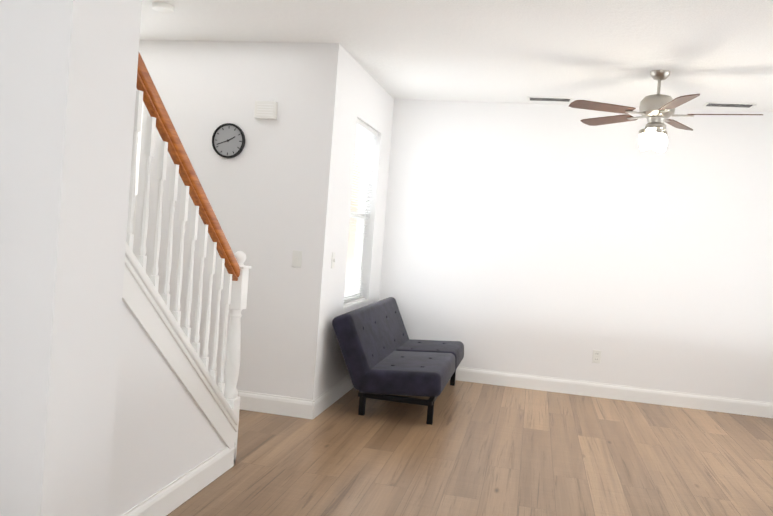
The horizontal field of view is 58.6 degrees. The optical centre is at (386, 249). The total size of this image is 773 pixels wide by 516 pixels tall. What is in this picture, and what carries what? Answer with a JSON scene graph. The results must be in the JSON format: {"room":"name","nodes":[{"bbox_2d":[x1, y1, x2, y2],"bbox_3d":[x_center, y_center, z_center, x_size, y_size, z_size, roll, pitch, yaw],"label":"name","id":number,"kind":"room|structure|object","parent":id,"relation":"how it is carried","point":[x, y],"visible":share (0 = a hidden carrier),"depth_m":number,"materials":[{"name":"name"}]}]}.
{"room":"living room","nodes":[
{"label":"living room","id":0,"kind":"room"},
{"bbox_2d":[108,301,225,515],"bbox_3d":[-1.020,0.390,2.951,0.120,1.592,1.628,5,2,12],"label":"wall","id":1,"kind":"structure","parent":0,"point":[164,433],"depth_m":2.88,"materials":[{"name":"white paint"}]},
{"bbox_2d":[121,442,235,515],"bbox_3d":[-1.018,1.123,2.964,0.035,0.130,1.645,5,2,12],"label":"baseboard","id":2,"kind":"structure","parent":1,"relation":"attached to","point":[173,495],"depth_m":3.23,"materials":[{"name":"white wood"}]},
{"bbox_2d":[122,242,238,448],"bbox_3d":[-1.008,0.353,2.955,0.150,1.556,1.655,5,2,12],"label":"trim","id":3,"kind":"structure","parent":1,"relation":"attached to","point":[145,304],"depth_m":3.02,"materials":[{"name":"white wood"}]},
{"bbox_2d":[133,40,316,396],"bbox_3d":[-1.702,-0.349,5.113,2.360,2.850,0.160,5,2,12],"label":"wall","id":4,"kind":"structure","parent":0,"point":[255,190],"depth_m":4.88,"materials":[{"name":"white paint"}]},
{"bbox_2d":[132,120,141,250],"bbox_3d":[-2.230,-0.413,5.257,0.860,1.590,0.072,5,2,12],"label":"window","id":5,"kind":"structure","parent":4,"relation":"in","point":[134,217],"depth_m":5.15,"materials":[{"name":"white"}]},
{"bbox_2d":[212,123,244,157],"bbox_3d":[-1.122,-0.771,4.884,0.250,0.250,0.034,5,2,12],"label":"wall clock","id":6,"kind":"object","parent":4,"relation":"attached to","point":[228,140],"visible":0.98,"depth_m":4.88,"materials":[{"name":"black plastic"}]},
{"bbox_2d":[254,101,277,119],"bbox_3d":[-0.843,-0.974,4.816,0.160,0.120,0.044,5,2,12],"label":"door chime","id":7,"kind":"object","parent":4,"relation":"attached to","point":[266,110],"visible":0.94,"depth_m":4.80,"materials":[{"name":"white plastic"}]},
{"bbox_2d":[237,390,316,418],"bbox_3d":[-1.739,1.014,5.044,2.535,0.130,0.015,5,2,12],"label":"baseboard","id":8,"kind":"structure","parent":4,"relation":"attached to","point":[250,401],"depth_m":4.83,"materials":[{"name":"white wood"}]},
{"bbox_2d":[292,250,301,267],"bbox_3d":[-0.625,0.067,4.793,0.070,0.116,0.016,5,2,12],"label":"light switch","id":9,"kind":"object","parent":4,"relation":"attached to","point":[296,258],"visible":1,"depth_m":4.79,"materials":[{"name":"white plastic"}]},
{"bbox_2d":[291,43,393,399],"bbox_3d":[-0.293,-0.257,5.682,0.160,2.850,1.870,5,2,12],"label":"wall","id":10,"kind":"structure","parent":0,"point":[349,90],"depth_m":4.91,"materials":[{"name":"white paint"}]},
{"bbox_2d":[331,252,334,268],"bbox_3d":[-0.382,0.080,4.983,0.016,0.116,0.070,5,2,12],"label":"light switch","id":11,"kind":"object","parent":10,"relation":"attached to","point":[333,260],"visible":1,"depth_m":4.97,"materials":[{"name":"white plastic"}]},
{"bbox_2d":[317,375,352,415],"bbox_3d":[-0.313,1.106,5.689,0.015,0.130,1.830,5,2,12],"label":"baseboard","id":12,"kind":"structure","parent":10,"relation":"attached to","point":[326,399],"depth_m":5.24,"materials":[{"name":"white wood"}]},
{"bbox_2d":[343,299,368,309],"bbox_3d":[-0.291,0.459,5.781,0.085,0.018,0.830,5,2,12],"label":"sill","id":13,"kind":"structure","parent":10,"relation":"attached to","point":[355,304],"depth_m":5.75,"materials":[{"name":"white wood"}]},
{"bbox_2d":[344,127,371,302],"bbox_3d":[-0.299,-0.290,5.776,0.072,1.510,0.830,5,2,12],"label":"nook window","id":14,"kind":"structure","parent":10,"relation":"in","point":[358,251],"depth_m":6.12,"materials":[{"name":"white"}]},
{"bbox_2d":[343,119,377,305],"bbox_3d":[-0.236,-0.294,5.762,0.040,1.488,0.814,5,2,12],"label":"window blind","id":15,"kind":"object","parent":14,"relation":"attached to","point":[368,130],"visible":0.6,"depth_m":5.80,"materials":[{"name":"white plastic"}]},
{"bbox_2d":[139,0,772,111],"bbox_3d":[0.462,-1.464,4.120,6.820,0.250,4.580,5,2,12],"label":"ceiling","id":16,"kind":"structure","parent":0,"point":[616,52],"depth_m":4.43,"materials":[{"name":"white paint"}]},
{"bbox_2d":[151,2,173,13],"bbox_3d":[-1.355,-1.458,4.167,0.132,0.038,0.132,5,2,12],"label":"smoke detector","id":17,"kind":"object","parent":16,"relation":"attached to","point":[162,7],"visible":1,"depth_m":4.13,"materials":[{"name":"white plastic"}]},
{"bbox_2d":[527,96,571,101],"bbox_3d":[1.422,-1.309,6.000,0.380,0.010,0.140,5,2,12],"label":"ceiling vent","id":18,"kind":"object","parent":16,"relation":"in","point":[559,99],"visible":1,"depth_m":5.98,"materials":[{"name":"white plastic"}]},
{"bbox_2d":[569,70,762,151],"bbox_3d":[1.918,-0.969,4.813,1.268,0.552,1.262,5,2,12],"label":"ceiling fan","id":19,"kind":"object","parent":16,"relation":"hanging from","point":[657,110],"visible":1,"depth_m":4.78,"materials":[{"name":"brown wood"}]},
{"bbox_2d":[703,102,756,107],"bbox_3d":[2.835,-1.194,5.693,0.380,0.010,0.140,5,2,12],"label":"ceiling vent","id":20,"kind":"object","parent":16,"relation":"in","point":[722,104],"visible":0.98,"depth_m":5.67,"materials":[{"name":"white plastic"}]},
{"bbox_2d":[166,380,772,515],"bbox_3d":[-0.163,1.327,2.404,7.270,0.120,8.650,5,2,12],"label":"floor","id":21,"kind":"structure","parent":0,"point":[477,449],"depth_m":4.19,"materials":[{"name":"brown wood"}]},
{"bbox_2d":[0,0,141,515],"bbox_3d":[-0.999,0.060,1.955,0.370,2.303,0.300,5,2,12],"label":"wall","id":22,"kind":"structure","parent":21,"relation":"on","point":[68,75],"depth_m":1.80,"materials":[{"name":"white paint"}]},
{"bbox_2d":[332,297,463,424],"bbox_3d":[0.151,0.840,5.611,0.822,0.734,1.620,5,2,12],"label":"futon","id":23,"kind":"object","parent":21,"relation":"on","point":[385,357],"visible":1,"depth_m":4.97,"materials":[{"name":"grey fabric"}]},
{"bbox_2d":[379,99,772,402],"bbox_3d":[2.099,-0.139,6.201,4.620,2.950,0.160,5,2,12],"label":"wall","id":24,"kind":"structure","parent":0,"point":[556,241],"depth_m":6.19,"materials":[{"name":"white paint"}]},
{"bbox_2d":[592,350,600,362],"bbox_3d":[1.885,0.963,6.171,0.070,0.116,0.010,5,2,12],"label":"outlet","id":25,"kind":"object","parent":24,"relation":"attached to","point":[596,358],"visible":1,"depth_m":6.17,"materials":[{"name":"white plastic"}]},
{"bbox_2d":[455,366,772,417],"bbox_3d":[1.955,1.265,6.157,4.260,0.130,0.015,5,2,12],"label":"baseboard","id":26,"kind":"structure","parent":24,"relation":"attached to","point":[526,381],"depth_m":6.13,"materials":[{"name":"white wood"}]},
{"bbox_3d":[-2.304,-0.200,2.536,2.294,2.595,3.019,5,2,12],"label":"stairs","id":27,"kind":"structure","parent":0,"visible":0},
{"bbox_2d":[126,53,250,459],"bbox_3d":[-1.441,-0.802,2.962,1.127,3.904,1.959,5,2,12],"label":"stair railing","id":28,"kind":"object","parent":27,"relation":"on","point":[236,276],"visible":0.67,"depth_m":3.20,"materials":[{"name":"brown wood"}]},
{"label":"outside","id":29,"kind":"structure","parent":0,"visible":0},
{"bbox_2d":[135,105,362,293],"bbox_3d":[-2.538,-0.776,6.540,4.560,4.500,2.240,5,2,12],"label":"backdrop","id":30,"kind":"structure","parent":29,"point":[349,255],"depth_m":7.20,"materials":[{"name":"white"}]}
]}

